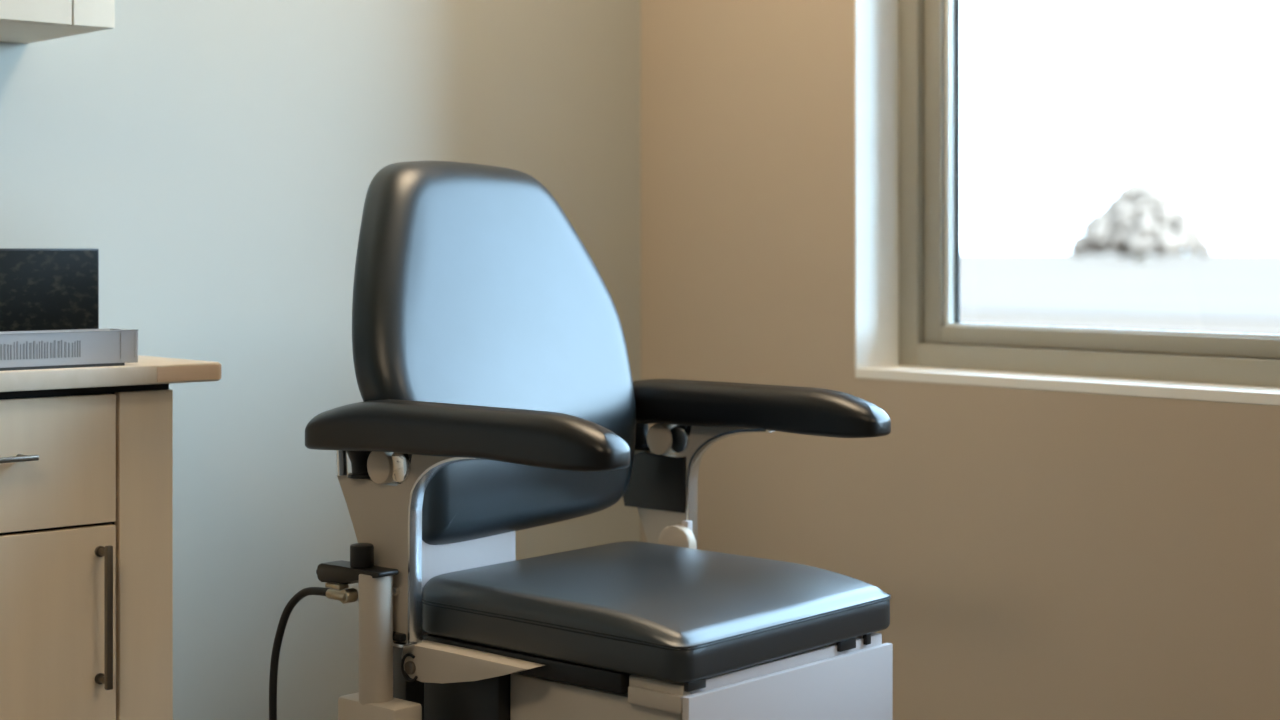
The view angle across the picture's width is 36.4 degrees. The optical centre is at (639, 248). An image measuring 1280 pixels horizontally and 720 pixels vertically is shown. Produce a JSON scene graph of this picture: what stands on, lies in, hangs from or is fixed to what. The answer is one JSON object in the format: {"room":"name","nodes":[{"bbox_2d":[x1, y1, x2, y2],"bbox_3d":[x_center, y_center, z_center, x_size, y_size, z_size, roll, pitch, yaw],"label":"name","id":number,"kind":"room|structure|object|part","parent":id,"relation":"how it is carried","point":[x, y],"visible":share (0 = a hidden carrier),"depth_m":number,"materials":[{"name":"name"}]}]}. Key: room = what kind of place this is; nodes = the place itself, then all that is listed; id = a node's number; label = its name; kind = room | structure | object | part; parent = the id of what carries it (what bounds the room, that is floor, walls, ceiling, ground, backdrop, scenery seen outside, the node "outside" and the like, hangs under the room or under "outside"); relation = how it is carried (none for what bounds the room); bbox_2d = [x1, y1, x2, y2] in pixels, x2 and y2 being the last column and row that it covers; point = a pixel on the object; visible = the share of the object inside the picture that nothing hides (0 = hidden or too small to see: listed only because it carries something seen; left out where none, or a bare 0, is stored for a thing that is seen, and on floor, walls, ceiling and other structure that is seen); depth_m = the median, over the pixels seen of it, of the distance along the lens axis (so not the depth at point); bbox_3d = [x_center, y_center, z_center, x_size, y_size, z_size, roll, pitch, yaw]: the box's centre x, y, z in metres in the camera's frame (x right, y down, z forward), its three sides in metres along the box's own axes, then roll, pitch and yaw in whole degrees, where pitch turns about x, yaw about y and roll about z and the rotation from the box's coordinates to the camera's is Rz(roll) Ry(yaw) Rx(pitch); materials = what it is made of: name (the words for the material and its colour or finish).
{"room":"medical exam room","nodes":[
{"label":"medical exam room","id":0,"kind":"room"},
{"bbox_2d":[0,0,640,719],"bbox_3d":[-2.276,-0.220,2.499,6.550,2.620,0.100,0,0,-42],"label":"wall","id":1,"kind":"structure","parent":0,"point":[219,159],"depth_m":3.83,"materials":[{"name":"paint"}]},
{"bbox_2d":[0,0,114,43],"bbox_3d":[-1.252,-0.728,3.128,0.715,0.720,0.328,0,0,-42],"label":"upper cabinet","id":2,"kind":"object","parent":1,"relation":"attached to","point":[21,21],"visible":1,"depth_m":3.21,"materials":[{"name":"beige laminate"}]},
{"bbox_3d":[-1.174,-0.728,2.988,0.634,0.720,0.016,0,0,-42],"label":"door","id":3,"kind":"part","parent":2,"relation":"part of","materials":[{"name":"beige laminate"}]},
{"bbox_3d":[-0.911,-0.728,3.228,0.074,0.720,0.022,0,0,-42],"label":"filler panel","id":4,"kind":"part","parent":2,"relation":"part of","materials":[{"name":"beige laminate"}]},
{"bbox_2d":[641,0,1279,719],"bbox_3d":[2.212,-0.220,2.207,0.260,2.620,6.330,0,0,-42],"label":"wall","id":5,"kind":"structure","parent":0,"point":[1038,554],"depth_m":3.87,"materials":[{"name":"beige paint"}]},
{"bbox_2d":[855,0,899,367],"bbox_3d":[1.163,-0.553,3.375,0.261,1.595,1.874,0,0,-42],"label":"window reveal","id":6,"kind":"structure","parent":5,"relation":"attached to","point":[876,21],"depth_m":4.02,"materials":[{"name":"white paint"}]},
{"bbox_2d":[855,366,1279,405],"bbox_3d":[1.163,0.254,3.375,0.261,0.020,1.872,0,0,-42],"label":"window sill","id":7,"kind":"structure","parent":5,"relation":"attached to","point":[1050,382],"depth_m":3.61,"materials":[{"name":"white paint"}]},
{"bbox_2d":[899,0,1279,387],"bbox_3d":[1.200,-0.551,3.409,0.100,1.590,1.864,0,0,-42],"label":"window","id":8,"kind":"structure","parent":5,"relation":"in","point":[931,332],"depth_m":4.01,"materials":[{"name":"beige plastic"}]},
{"bbox_3d":[-0.129,1.140,0.106,6.550,0.100,6.530,0,0,-42],"label":"floor","id":9,"kind":"structure","parent":0,"visible":0},
{"bbox_2d":[0,384,172,719],"bbox_3d":[-1.173,0.651,3.040,0.714,0.878,0.563,0,0,-42],"label":"base cabinet","id":10,"kind":"object","parent":9,"relation":"on","point":[86,474],"visible":0.99,"depth_m":2.99,"materials":[{"name":"beige laminate"}]},
{"bbox_3d":[-0.978,0.312,2.861,0.185,0.009,0.034,0,0,-42],"label":"handle","id":11,"kind":"part","parent":10,"relation":"part of","materials":[{"name":"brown metal"}]},
{"bbox_3d":[-1.049,0.325,2.832,0.611,0.198,0.016,0,0,-42],"label":"drawer","id":12,"kind":"part","parent":10,"relation":"part of","materials":[{"name":"beige laminate"}]},
{"bbox_3d":[-1.049,0.707,2.832,0.611,0.555,0.016,0,0,-42],"label":"door","id":13,"kind":"part","parent":10,"relation":"part of","materials":[{"name":"beige laminate"}]},
{"bbox_3d":[-0.825,0.567,2.998,0.017,0.221,0.035,0,0,-42],"label":"handle","id":14,"kind":"part","parent":10,"relation":"part of","materials":[{"name":"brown metal"}]},
{"bbox_2d":[0,355,220,391],"bbox_3d":[-1.146,0.197,3.065,0.788,0.030,0.556,0,0,-42],"label":"countertop","id":15,"kind":"structure","parent":10,"relation":"on","point":[148,370],"depth_m":3.00,"materials":[{"name":"brown wood"}]},
{"bbox_2d":[0,328,138,370],"bbox_3d":[-0.968,0.154,2.953,0.406,0.056,0.092,0,0,-42],"label":"electronic device","id":16,"kind":"object","parent":15,"relation":"on","point":[45,349],"visible":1,"depth_m":2.98,"materials":[{"name":"grey plastic"}]},
{"bbox_2d":[0,248,98,331],"bbox_3d":[-1.050,0.090,3.084,0.375,0.183,0.086,0,0,-42],"label":"screen","id":17,"kind":"object","parent":16,"relation":"on","point":[41,289],"visible":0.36,"depth_m":3.12,"materials":[{"name":"black"}]},
{"bbox_3d":[-0.785,0.657,3.073,0.092,0.866,0.022,0,0,-42],"label":"filler panel","id":18,"kind":"part","parent":10,"relation":"part of","materials":[{"name":"beige laminate"}]},
{"bbox_2d":[269,161,892,719],"bbox_3d":[-0.061,0.471,3.024,0.799,1.237,0.710,0,0,42],"label":"chair","id":19,"kind":"object","parent":9,"relation":"on","point":[499,394],"visible":1,"depth_m":2.96,"materials":[{"name":"leather"}]},
{"bbox_3d":[-0.426,0.475,2.933,0.145,0.063,0.040,0,0,42],"label":"clamp knob","id":20,"kind":"part","parent":19,"relation":"part of","materials":[{"name":"black plastic"}]},
{"bbox_3d":[-0.428,0.319,2.984,0.060,0.062,0.052,0,0,42],"label":"arm stem","id":21,"kind":"part","parent":19,"relation":"part of","materials":[{"name":"black plastic"}]},
{"bbox_3d":[-0.367,0.579,2.911,0.042,0.012,0.013,0,0,42],"label":"catch lever","id":22,"kind":"part","parent":19,"relation":"part of","materials":[{"name":"black plastic"}]},
{"bbox_3d":[-0.352,0.589,2.899,0.030,0.005,0.028,0,0,42],"label":"clamp plate","id":23,"kind":"part","parent":19,"relation":"part of","materials":[{"name":"silver metal"}]},
{"bbox_3d":[-0.343,0.610,3.083,0.040,0.640,0.110,0,0,42],"label":"post","id":24,"kind":"part","parent":19,"relation":"part of","materials":[{"name":"grey metal"}]},
{"bbox_3d":[-0.263,0.266,2.804,0.638,0.085,0.075,0,0,42],"label":"armrest","id":25,"kind":"part","parent":19,"relation":"part of","materials":[{"name":"black leather"}]},
{"bbox_3d":[-0.256,0.159,3.202,0.253,0.612,0.575,0,0,42],"label":"backrest","id":26,"kind":"part","parent":19,"relation":"part of","materials":[{"name":"leather"}]},
{"bbox_3d":[-0.016,0.600,2.995,0.405,0.028,0.486,0,0,42],"label":"under plate","id":27,"kind":"part","parent":19,"relation":"part of","materials":[{"name":"black plastic"}]},
{"bbox_3d":[-0.003,0.319,3.400,0.060,0.062,0.052,0,0,42],"label":"arm stem","id":28,"kind":"part","parent":19,"relation":"part of","materials":[{"name":"black plastic"}]},
{"bbox_2d":[422,541,889,682],"bbox_3d":[0.021,0.537,2.970,0.545,0.096,0.506,0,0,42],"label":"seat cushion","id":29,"kind":"object","parent":19,"relation":"on","point":[623,611],"depth_m":2.83,"materials":[{"name":"leather"}]},
{"bbox_3d":[0.177,0.608,2.827,0.098,0.040,0.470,0,0,42],"label":"seat frame","id":30,"kind":"part","parent":19,"relation":"part of","materials":[{"name":"beige paint"}]},
{"bbox_3d":[0.063,0.516,3.303,0.069,0.092,0.020,0,0,42],"label":"lever knob","id":31,"kind":"part","parent":19,"relation":"part of","materials":[{"name":"beige plastic"}]},
{"bbox_3d":[0.080,0.516,3.308,0.014,0.108,0.014,0,0,42],"label":"lever rod","id":32,"kind":"part","parent":19,"relation":"part of","materials":[{"name":"grey paint"}]},
{"bbox_3d":[0.146,0.266,3.265,0.638,0.085,0.075,0,0,42],"label":"armrest","id":33,"kind":"part","parent":19,"relation":"part of","materials":[{"name":"black leather"}]},
{"bbox_3d":[0.212,0.611,2.805,0.020,0.048,0.452,0,0,42],"label":"rail","id":34,"kind":"part","parent":19,"relation":"part of","materials":[{"name":"grey paint"}]},
{"bbox_3d":[0.221,0.821,2.788,0.012,0.439,0.482,0,0,42],"label":"panel","id":35,"kind":"part","parent":19,"relation":"part of","materials":[{"name":"grey paint"}]},
{"label":"outside","id":36,"kind":"structure","parent":0,"visible":0},
{"bbox_2d":[960,251,1279,333],"bbox_3d":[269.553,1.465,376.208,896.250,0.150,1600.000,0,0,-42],"label":"ground","id":37,"kind":"structure","parent":36,"point":[1186,269],"depth_m":102.02,"materials":[{"name":"snow"}]},
{"bbox_2d":[1067,177,1213,261],"bbox_3d":[53.465,-3.121,208.474,14.137,9.056,14.373,0,0,-42],"label":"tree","id":38,"kind":"object","parent":37,"relation":"on","point":[1141,219],"visible":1,"depth_m":204.59,"materials":[{"name":"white plant"}]},
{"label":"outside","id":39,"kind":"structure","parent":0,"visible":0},
{"bbox_2d":[960,283,1279,321],"bbox_3d":[17.362,1.375,52.525,28.000,0.030,95.000,0,0,-42],"label":"gravel lot","id":40,"kind":"structure","parent":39,"point":[1214,303],"depth_m":50.38,"materials":[{"name":"white"}]}
]}

